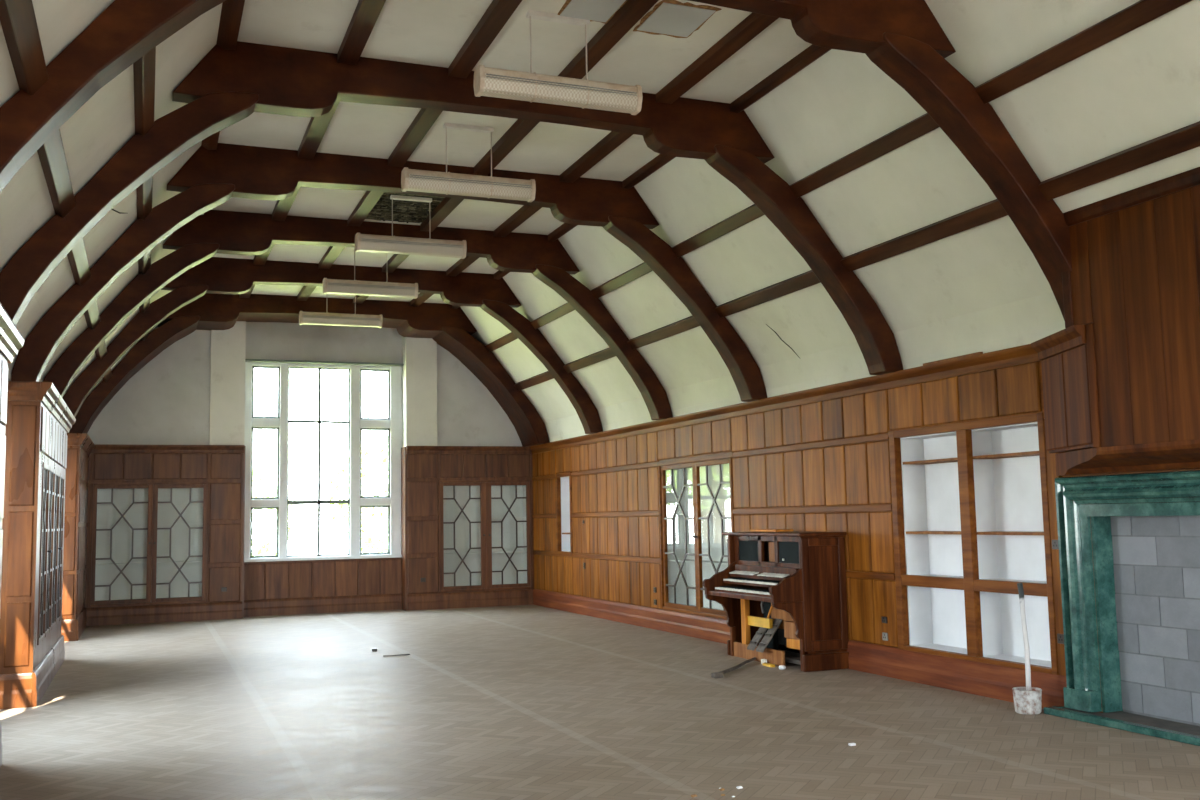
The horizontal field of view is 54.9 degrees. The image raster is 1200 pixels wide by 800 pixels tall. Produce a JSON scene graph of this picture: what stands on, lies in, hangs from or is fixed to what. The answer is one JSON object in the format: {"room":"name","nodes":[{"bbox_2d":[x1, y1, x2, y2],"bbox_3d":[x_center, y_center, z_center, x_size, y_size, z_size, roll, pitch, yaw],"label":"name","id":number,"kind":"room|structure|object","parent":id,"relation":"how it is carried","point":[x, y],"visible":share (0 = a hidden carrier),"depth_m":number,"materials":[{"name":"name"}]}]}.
{"room":"empty great hall","nodes":[
{"label":"empty great hall","id":0,"kind":"room"},
{"bbox_2d":[0,378,10,649],"bbox_3d":[-4.032,0.892,6.870,0.100,2.960,26.240,1,-6,-21],"label":"wall","id":1,"kind":"structure","parent":0,"point":[6,427],"depth_m":10.45,"materials":[{"name":"brown wood"}]},
{"bbox_2d":[84,321,533,607],"bbox_3d":[-5.370,1.019,20.498,8.800,5.500,0.650,1,-6,-21],"label":"wall","id":2,"kind":"structure","parent":0,"point":[192,392],"depth_m":19.98,"materials":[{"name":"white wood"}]},
{"bbox_2d":[88,482,208,606],"bbox_3d":[-7.537,2.397,19.349,1.840,2.010,0.420,1,-6,-21],"label":"upper cabinet","id":3,"kind":"object","parent":2,"relation":"attached to","point":[149,542],"visible":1,"depth_m":19.40,"materials":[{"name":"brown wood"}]},
{"bbox_2d":[96,561,201,565],"bbox_3d":[-7.543,2.733,19.347,1.720,0.020,0.270,1,-6,-21],"label":"shelf","id":4,"kind":"object","parent":3,"relation":"attached to","point":[98,563],"depth_m":19.40,"materials":[{"name":"grey wood"}]},
{"bbox_2d":[97,523,202,525],"bbox_3d":[-7.555,2.097,19.412,1.720,0.020,0.270,1,-6,-21],"label":"shelf","id":5,"kind":"object","parent":3,"relation":"attached to","point":[98,524],"depth_m":19.42,"materials":[{"name":"wood"}]},
{"bbox_2d":[86,601,242,625],"bbox_3d":[-7.349,3.536,19.099,2.750,0.285,0.070,1,-6,-21],"label":"baseboard","id":6,"kind":"structure","parent":2,"relation":"attached to","point":[98,616],"depth_m":19.12,"materials":[{"name":"brown wood"}]},
{"bbox_2d":[91,444,244,453],"bbox_3d":[-7.398,0.823,19.366,2.750,0.140,0.105,1,-6,-21],"label":"trim","id":7,"kind":"structure","parent":2,"relation":"attached to","point":[98,448],"depth_m":19.40,"materials":[{"name":"brown wood"}]},
{"bbox_2d":[221,587,226,591],"bbox_3d":[-6.354,3.201,19.524,0.090,0.075,0.020,1,-6,-21],"label":"wall socket","id":8,"kind":"object","parent":2,"relation":"attached to","point":[223,589],"visible":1,"depth_m":19.51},
{"bbox_2d":[244,362,401,561],"bbox_3d":[-4.983,1.096,20.815,3.015,3.525,0.330,1,-6,-21],"label":"window","id":9,"kind":"structure","parent":2,"relation":"in","point":[356,423],"depth_m":20.81,"materials":[{"name":"white paint"}]},
{"bbox_2d":[242,446,406,617],"bbox_3d":[-4.855,2.293,20.427,2.815,2.930,0.340,1,-6,-21],"label":"trim","id":10,"kind":"structure","parent":2,"relation":"attached to","point":[403,449],"depth_m":20.84,"materials":[{"name":"brown wood"}]},
{"bbox_2d":[245,359,403,365],"bbox_3d":[-4.954,-0.672,20.835,2.815,0.035,0.130,1,-6,-21],"label":"trim","id":11,"kind":"structure","parent":2,"relation":"attached to","point":[246,360],"depth_m":20.78,"materials":[{"name":"grey metal"}]},
{"bbox_2d":[406,446,529,453],"bbox_3d":[-2.411,0.924,21.321,2.335,0.140,0.105,1,-6,-21],"label":"trim","id":12,"kind":"structure","parent":2,"relation":"attached to","point":[409,449],"depth_m":21.29,"materials":[{"name":"brown wood"}]},
{"bbox_2d":[407,589,532,610],"bbox_3d":[-2.353,3.638,21.057,2.355,0.285,0.070,1,-6,-21],"label":"baseboard","id":13,"kind":"structure","parent":2,"relation":"attached to","point":[428,601],"depth_m":21.02,"materials":[{"name":"brown wood"}]},
{"bbox_2d":[438,480,532,591],"bbox_3d":[-2.165,2.506,21.454,1.780,2.010,0.420,1,-6,-21],"label":"upper cabinet","id":14,"kind":"object","parent":2,"relation":"attached to","point":[485,526],"visible":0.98,"depth_m":21.50,"materials":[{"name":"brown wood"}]},
{"bbox_2d":[443,517,525,519],"bbox_3d":[-2.184,2.206,21.517,1.660,0.020,0.270,1,-6,-21],"label":"shelf","id":15,"kind":"object","parent":14,"relation":"attached to","point":[444,518],"depth_m":21.53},
{"bbox_2d":[444,551,526,554],"bbox_3d":[-2.172,2.843,21.453,1.660,0.020,0.270,1,-6,-21],"label":"shelf","id":16,"kind":"object","parent":14,"relation":"attached to","point":[445,552],"depth_m":21.48,"materials":[{"name":"grey wood"}]},
{"bbox_2d":[244,557,401,599],"bbox_3d":[-4.940,3.312,20.591,2.815,0.940,0.270,1,-6,-21],"label":"wall","id":17,"kind":"structure","parent":0,"point":[366,576],"depth_m":20.47,"materials":[{"name":"brown wood"}]},
{"bbox_2d":[244,593,401,616],"bbox_3d":[-4.883,3.623,20.429,2.815,0.285,0.070,1,-6,-21],"label":"baseboard","id":18,"kind":"structure","parent":17,"relation":"in","point":[354,603],"depth_m":20.39,"materials":[{"name":"brown wood"}]},
{"bbox_2d":[0,0,1199,441],"bbox_3d":[-0.346,-1.803,8.697,8.284,2.770,26.390,1,-6,-21],"label":"ceiling","id":19,"kind":"structure","parent":0,"point":[981,288],"depth_m":10.01,"materials":[{"name":"white paint"}]},
{"bbox_2d":[0,0,111,381],"bbox_3d":[-3.440,-1.574,7.226,0.146,0.155,25.870,1,-6,-21],"label":"purlin","id":20,"kind":"object","parent":19,"relation":"attached to","point":[18,21],"visible":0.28,"depth_m":6.14,"materials":[{"name":"brown wood"}]},
{"bbox_2d":[133,47,155,339],"bbox_3d":[-2.957,-2.241,7.489,0.142,0.153,25.870,1,-6,-21],"label":"purlin","id":21,"kind":"object","parent":19,"relation":"attached to","point":[144,67],"visible":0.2,"depth_m":8.44,"materials":[{"name":"brown wood"}]},
{"bbox_2d":[201,0,244,214],"bbox_3d":[-2.424,-2.970,7.778,0.150,0.095,25.870,1,-6,-21],"label":"ceiling beam","id":22,"kind":"structure","parent":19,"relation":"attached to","point":[232,10],"depth_m":8.79,"materials":[{"name":"brown wood"}]},
{"bbox_2d":[69,293,549,446],"bbox_3d":[-4.837,-0.475,20.066,8.015,2.495,0.980,1,-6,-21],"label":"roof truss","id":23,"kind":"object","parent":19,"relation":"attached to","point":[450,327],"visible":0.85,"depth_m":19.91,"materials":[{"name":"brown wood"}]},
{"bbox_2d":[239,0,385,297],"bbox_3d":[-1.540,-2.957,8.125,0.156,0.085,25.870,1,-6,-21],"label":"ceiling beam","id":24,"kind":"structure","parent":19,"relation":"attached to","point":[366,14],"depth_m":9.48,"materials":[{"name":"brown wood"}]},
{"bbox_2d":[63,257,602,433],"bbox_3d":[-3.745,-0.776,17.295,8.015,2.495,0.270,1,-6,-21],"label":"roof truss","id":25,"kind":"object","parent":19,"relation":"attached to","point":[215,275],"visible":0.77,"depth_m":17.15,"materials":[{"name":"brown wood"}]},
{"bbox_2d":[299,295,382,327],"bbox_3d":[-4.163,-1.533,18.579,1.300,0.695,0.190,1,-6,-21],"label":"strip light","id":26,"kind":"object","parent":19,"relation":"hanging from","point":[310,318],"visible":0.95,"depth_m":18.48,"materials":[{"name":"white plastic"}]},
{"bbox_2d":[303,315,379,326],"bbox_3d":[-4.158,-1.261,18.552,1.220,0.128,0.172,1,-6,-21],"label":"diffuser","id":27,"kind":"object","parent":26,"relation":"attached to","point":[334,320],"depth_m":18.50,"materials":[{"name":"white plastic"}]},
{"bbox_2d":[43,210,672,419],"bbox_3d":[-2.782,-1.042,14.854,8.015,2.495,0.270,1,-6,-21],"label":"roof truss","id":28,"kind":"object","parent":19,"relation":"attached to","point":[213,232],"visible":0.8,"depth_m":14.60,"materials":[{"name":"brown wood"}]},
{"bbox_2d":[323,247,417,298],"bbox_3d":[-3.200,-1.798,16.137,1.300,0.695,0.190,1,-6,-21],"label":"strip light","id":29,"kind":"object","parent":19,"relation":"hanging from","point":[330,286],"visible":0.94,"depth_m":16.04,"materials":[{"name":"white plastic"}]},
{"bbox_2d":[327,282,415,297],"bbox_3d":[-3.195,-1.526,16.110,1.220,0.128,0.172,1,-6,-21],"label":"diffuser","id":30,"kind":"object","parent":29,"relation":"attached to","point":[387,289],"depth_m":16.06,"materials":[{"name":"white plastic"}]},
{"bbox_2d":[11,143,766,401],"bbox_3d":[-1.820,-1.307,12.412,8.015,2.495,0.270,1,-6,-21],"label":"roof truss","id":31,"kind":"object","parent":19,"relation":"attached to","point":[208,179],"visible":0.84,"depth_m":12.02,"materials":[{"name":"brown wood"}]},
{"bbox_2d":[297,0,521,300],"bbox_3d":[-0.674,-2.939,8.464,0.156,0.085,25.870,1,-6,-21],"label":"ceiling beam","id":32,"kind":"structure","parent":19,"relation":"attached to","point":[498,12],"depth_m":10.76,"materials":[{"name":"brown wood"}]},
{"bbox_2d":[355,195,466,258],"bbox_3d":[-2.238,-2.064,13.696,1.300,0.695,0.190,1,-6,-21],"label":"strip light","id":33,"kind":"object","parent":19,"relation":"hanging from","point":[392,244],"visible":1,"depth_m":13.62,"materials":[{"name":"white plastic"}]},
{"bbox_2d":[360,238,462,257],"bbox_3d":[-2.233,-1.792,13.668,1.220,0.128,0.172,1,-6,-21],"label":"diffuser","id":34,"kind":"object","parent":33,"relation":"attached to","point":[409,246],"depth_m":13.61,"materials":[{"name":"white plastic"}]},
{"bbox_2d":[0,41,902,374],"bbox_3d":[-0.857,-1.572,9.970,8.015,2.495,0.270,1,-6,-21],"label":"roof truss","id":35,"kind":"object","parent":19,"relation":"attached to","point":[225,87],"visible":0.91,"depth_m":9.62,"materials":[{"name":"brown wood"}]},
{"bbox_2d":[401,123,535,201],"bbox_3d":[-1.275,-2.329,11.254,1.300,0.695,0.190,1,-6,-21],"label":"strip light","id":36,"kind":"object","parent":19,"relation":"hanging from","point":[446,182],"visible":1,"depth_m":11.18,"materials":[{"name":"white plastic"}]},
{"bbox_2d":[407,174,531,200],"bbox_3d":[-1.270,-2.057,11.226,1.220,0.128,0.172,1,-6,-21],"label":"diffuser","id":37,"kind":"object","parent":36,"relation":"attached to","point":[452,184],"depth_m":11.17,"materials":[{"name":"white plastic"}]},
{"bbox_2d":[353,0,658,303],"bbox_3d":[0.201,-2.921,8.807,0.156,0.085,25.870,1,-6,-21],"label":"ceiling beam","id":38,"kind":"structure","parent":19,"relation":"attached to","point":[631,12],"depth_m":9.86,"materials":[{"name":"brown wood"}]},
{"bbox_2d":[0,0,1071,320],"bbox_3d":[0.105,-1.837,7.528,8.015,2.495,0.270,1,-6,-21],"label":"roof truss","id":39,"kind":"object","parent":19,"relation":"attached to","point":[904,39],"visible":0.79,"depth_m":8.23,"materials":[{"name":"brown wood"}]},
{"bbox_2d":[474,10,642,114],"bbox_3d":[-0.313,-2.594,8.812,1.300,0.695,0.190,1,-6,-21],"label":"strip light","id":40,"kind":"object","parent":19,"relation":"hanging from","point":[490,82],"visible":1,"depth_m":8.74,"materials":[{"name":"white plastic"}]},
{"bbox_2d":[481,73,637,112],"bbox_3d":[-0.307,-2.322,8.785,1.220,0.128,0.172,1,-6,-21],"label":"diffuser","id":41,"kind":"object","parent":40,"relation":"attached to","point":[515,86],"depth_m":8.72,"materials":[{"name":"white plastic"}]},
{"bbox_2d":[410,12,778,305],"bbox_3d":[1.122,-2.902,9.168,0.156,0.085,25.870,1,-6,-21],"label":"ceiling beam","id":42,"kind":"structure","parent":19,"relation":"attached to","point":[753,24],"depth_m":10.34,"materials":[{"name":"brown wood"}]},
{"bbox_2d":[452,44,830,308],"bbox_3d":[1.830,-2.883,9.445,0.150,0.095,25.870,1,-6,-21],"label":"ceiling beam","id":43,"kind":"structure","parent":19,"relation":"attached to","point":[812,53],"depth_m":10.48,"materials":[{"name":"brown wood"}]},
{"bbox_2d":[485,0,1191,352],"bbox_3d":[2.391,-2.132,9.585,0.142,0.153,25.870,1,-6,-21],"label":"purlin","id":44,"kind":"object","parent":19,"relation":"attached to","point":[1141,12],"visible":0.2,"depth_m":9.17,"materials":[{"name":"brown wood"}]},
{"bbox_2d":[514,121,1199,390],"bbox_3d":[2.900,-1.445,9.711,0.146,0.155,25.870,1,-6,-21],"label":"purlin","id":45,"kind":"object","parent":19,"relation":"attached to","point":[1186,138],"visible":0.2,"depth_m":9.69,"materials":[{"name":"brown wood"}]},
{"bbox_2d":[0,605,1199,799],"bbox_3d":[-0.538,2.551,8.229,9.900,0.200,27.140,1,-6,-21],"label":"floor","id":46,"kind":"structure","parent":0,"point":[518,702],"depth_m":8.97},
{"bbox_2d":[0,302,24,766],"bbox_3d":[-3.659,0.868,6.550,0.360,2.930,3.160,1,-6,-21],"label":"tall cabinet","id":47,"kind":"object","parent":46,"relation":"on","point":[11,339],"visible":1,"depth_m":7.78,"materials":[{"name":"brown wood"}]},
{"bbox_2d":[0,381,75,708],"bbox_3d":[-5.918,1.490,12.279,0.360,2.930,4.040,1,-6,-21],"label":"tall cabinet","id":48,"kind":"object","parent":46,"relation":"on","point":[32,652],"visible":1,"depth_m":10.57,"materials":[{"name":"brown wood"}]},
{"bbox_2d":[61,433,94,640],"bbox_3d":[-7.995,2.067,17.588,0.390,2.930,2.700,1,-6,-21],"label":"wooden pillar","id":49,"kind":"structure","parent":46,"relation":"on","point":[80,446],"depth_m":16.50,"materials":[{"name":"brown wood"}]},
{"bbox_2d":[383,654,409,656],"bbox_3d":[-2.407,3.025,13.686,0.324,0.017,0.054,2,-6,-25],"label":"stick","id":50,"kind":"object","parent":46,"relation":"on","point":[399,654],"visible":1,"depth_m":13.66,"materials":[{"name":"grey wood"}]},
{"bbox_2d":[711,672,723,677],"bbox_3d":[1.160,2.715,11.398,0.100,0.045,0.080,1,-6,-21],"label":"wood block","id":51,"kind":"object","parent":46,"relation":"on","point":[716,674],"visible":1,"depth_m":11.37,"materials":[{"name":"grey wood"}]},
{"bbox_2d":[720,657,755,673],"bbox_3d":[1.419,2.776,12.007,0.066,0.052,1.290,-4,-6,25],"label":"pole","id":52,"kind":"object","parent":46,"relation":"on","point":[754,658],"visible":0.89,"depth_m":11.97,"materials":[{"name":"grey wood"}]},
{"bbox_2d":[762,663,774,666],"bbox_3d":[1.777,2.791,12.162,0.050,0.025,0.180,1,-6,-21],"label":"yellow offcut","id":53,"kind":"object","parent":46,"relation":"on","point":[763,664],"visible":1,"depth_m":12.12,"materials":[{"name":"yellow wood"}]},
{"bbox_2d":[703,529,848,671],"bbox_3d":[1.849,2.125,12.528,0.885,1.420,1.710,1,-6,-21],"label":"pipe organ","id":54,"kind":"object","parent":46,"relation":"on","point":[787,587],"visible":0.99,"depth_m":12.06,"materials":[{"name":"brown wood"}]},
{"bbox_2d":[778,665,785,669],"bbox_3d":[1.880,2.758,11.915,0.080,0.037,0.078,1,-6,-21],"label":"fragment","id":55,"kind":"object","parent":46,"relation":"on","point":[782,667],"visible":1,"depth_m":11.88,"materials":[{"name":"white paint"}]},
{"bbox_2d":[1012,687,1041,714],"bbox_3d":[3.368,2.370,9.098,0.224,0.186,0.224,1,-6,-21],"label":"paint pot","id":56,"kind":"object","parent":46,"relation":"on","point":[1025,702],"visible":0.98,"depth_m":9.02,"materials":[{"name":"white plastic"}]},
{"bbox_2d":[1017,583,1030,690],"bbox_3d":[3.362,1.900,9.150,0.078,0.897,0.048,1,-6,-21],"label":"stick","id":57,"kind":"object","parent":56,"relation":"on","point":[1019,585],"visible":0.92,"depth_m":9.15,"materials":[{"name":"white wood"}]},
{"bbox_2d":[1043,706,1199,745],"bbox_3d":[4.336,2.245,7.378,0.402,0.052,3.745,1,-6,-21],"label":"hearth","id":58,"kind":"object","parent":46,"relation":"on","point":[1145,725],"visible":0.98,"depth_m":8.34,"materials":[{"name":"green stone"}]},
{"bbox_2d":[1055,470,1199,725],"bbox_3d":[4.409,1.360,7.532,0.384,1.840,3.488,1,-6,-21],"label":"fireplace","id":59,"kind":"object","parent":46,"relation":"on","point":[1144,528],"visible":1,"depth_m":8.69,"materials":[{"name":"green stone"}]},
{"bbox_2d":[532,361,1199,712],"bbox_3d":[3.501,1.061,9.821,0.194,2.930,26.240,1,-6,-21],"label":"wall","id":60,"kind":"structure","parent":0,"point":[820,466],"depth_m":13.14,"materials":[{"name":"brown wood"}]},
{"bbox_2d":[555,472,572,553],"bbox_3d":[-0.470,1.971,20.136,0.366,1.405,0.805,1,-6,-21],"label":"wall niche","id":61,"kind":"object","parent":60,"relation":"attached to","point":[563,481],"visible":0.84,"depth_m":20.38,"materials":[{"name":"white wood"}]},
{"bbox_2d":[658,455,734,618],"bbox_3d":[1.425,1.810,15.345,0.420,2.030,2.190,1,-6,-21],"label":"window","id":62,"kind":"structure","parent":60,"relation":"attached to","point":[696,504],"depth_m":15.76,"materials":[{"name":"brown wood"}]},
{"bbox_2d":[668,559,727,564],"bbox_3d":[1.464,2.154,15.323,0.270,0.020,2.070,1,-6,-21],"label":"shelf","id":63,"kind":"object","parent":62,"relation":"attached to","point":[670,561],"depth_m":15.69,"materials":[{"name":"white wood"}]},
{"bbox_2d":[667,513,730,514],"bbox_3d":[1.452,1.517,15.387,0.270,0.020,2.070,1,-6,-21],"label":"shelf","id":64,"kind":"object","parent":62,"relation":"attached to","point":[667,513],"depth_m":15.30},
{"bbox_2d":[530,344,1041,453],"bbox_3d":[1.178,0.270,15.528,0.105,0.140,13.540,1,-6,-21],"label":"trim","id":65,"kind":"structure","parent":60,"relation":"attached to","point":[1023,354],"depth_m":12.25,"materials":[{"name":"brown wood"}]},
{"bbox_2d":[923,352,982,365],"bbox_3d":[3.174,-0.368,10.420,0.030,0.024,0.800,1,-6,-21],"label":"batten","id":66,"kind":"object","parent":65,"relation":"on","point":[976,353],"visible":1,"depth_m":10.38,"materials":[{"name":"brown wood"}]},
{"bbox_2d":[533,589,1066,707],"bbox_3d":[1.230,2.985,15.275,0.070,0.285,13.500,1,-6,-21],"label":"baseboard","id":67,"kind":"structure","parent":60,"relation":"attached to","point":[966,676],"depth_m":11.22,"materials":[{"name":"red wood"}]},
{"bbox_2d":[882,617,886,622],"bbox_3d":[2.789,2.156,11.323,0.020,0.060,0.075,1,-6,-21],"label":"wall socket","id":68,"kind":"object","parent":60,"relation":"attached to","point":[884,619],"visible":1,"depth_m":11.31,"materials":[{"name":"brown plastic"}]},
{"bbox_2d":[882,632,887,640],"bbox_3d":[2.792,2.316,11.307,0.020,0.075,0.075,1,-6,-21],"label":"wall socket","id":69,"kind":"object","parent":60,"relation":"attached to","point":[884,635],"visible":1,"depth_m":11.29,"materials":[{"name":"metal"}]},
{"bbox_2d":[889,412,1058,674],"bbox_3d":[3.399,1.250,10.303,0.366,2.095,2.095,1,-6,-21],"label":"bookcase","id":70,"kind":"object","parent":60,"relation":"attached to","point":[970,503],"visible":0.91,"depth_m":10.29,"materials":[{"name":"brown wood"}]},
{"bbox_2d":[1044,419,1065,675],"bbox_3d":[3.655,1.160,9.211,0.030,2.035,0.127,1,-6,-21],"label":"trim","id":71,"kind":"structure","parent":60,"relation":"attached to","point":[1050,457],"depth_m":9.22,"materials":[{"name":"brown wood"}]},
{"bbox_2d":[1052,540,1058,548],"bbox_3d":[3.633,1.152,9.204,0.020,0.075,0.075,1,-6,-21],"label":"wall socket","id":72,"kind":"object","parent":60,"relation":"attached to","point":[1054,542],"visible":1,"depth_m":9.20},
{"bbox_2d":[1057,634,1063,643],"bbox_3d":[3.647,1.888,9.130,0.020,0.075,0.075,1,-6,-21],"label":"wall socket","id":73,"kind":"object","parent":60,"relation":"attached to","point":[1060,637],"visible":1,"depth_m":9.13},
{"bbox_2d":[1031,167,1199,475],"bbox_3d":[4.140,-0.553,7.522,0.477,1.945,3.993,1,-6,-21],"label":"overmantel","id":74,"kind":"object","parent":60,"relation":"attached to","point":[1121,382],"visible":0.94,"depth_m":8.12,"materials":[{"name":"brown wood"}]},
{"label":"outside","id":75,"kind":"structure","parent":0,"visible":0},
{"bbox_3d":[-20.305,8.490,51.358,120.000,0.210,68.400,1,-6,-21],"label":"lawn","id":76,"kind":"structure","parent":75,"visible":0},
{"bbox_2d":[252,463,300,555],"bbox_3d":[-16.524,5.656,53.425,5.300,5.748,5.281,1,-6,-21],"label":"tree","id":77,"kind":"object","parent":76,"relation":"on","point":[271,512],"visible":0.23,"depth_m":53.14,"materials":[{"name":"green plant"}]},
{"bbox_2d":[326,432,387,552],"bbox_3d":[-8.712,4.511,47.935,5.426,6.619,5.273,1,-6,-21],"label":"tree","id":78,"kind":"object","parent":76,"relation":"on","point":[369,523],"visible":0.26,"depth_m":47.13,"materials":[{"name":"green plant"}]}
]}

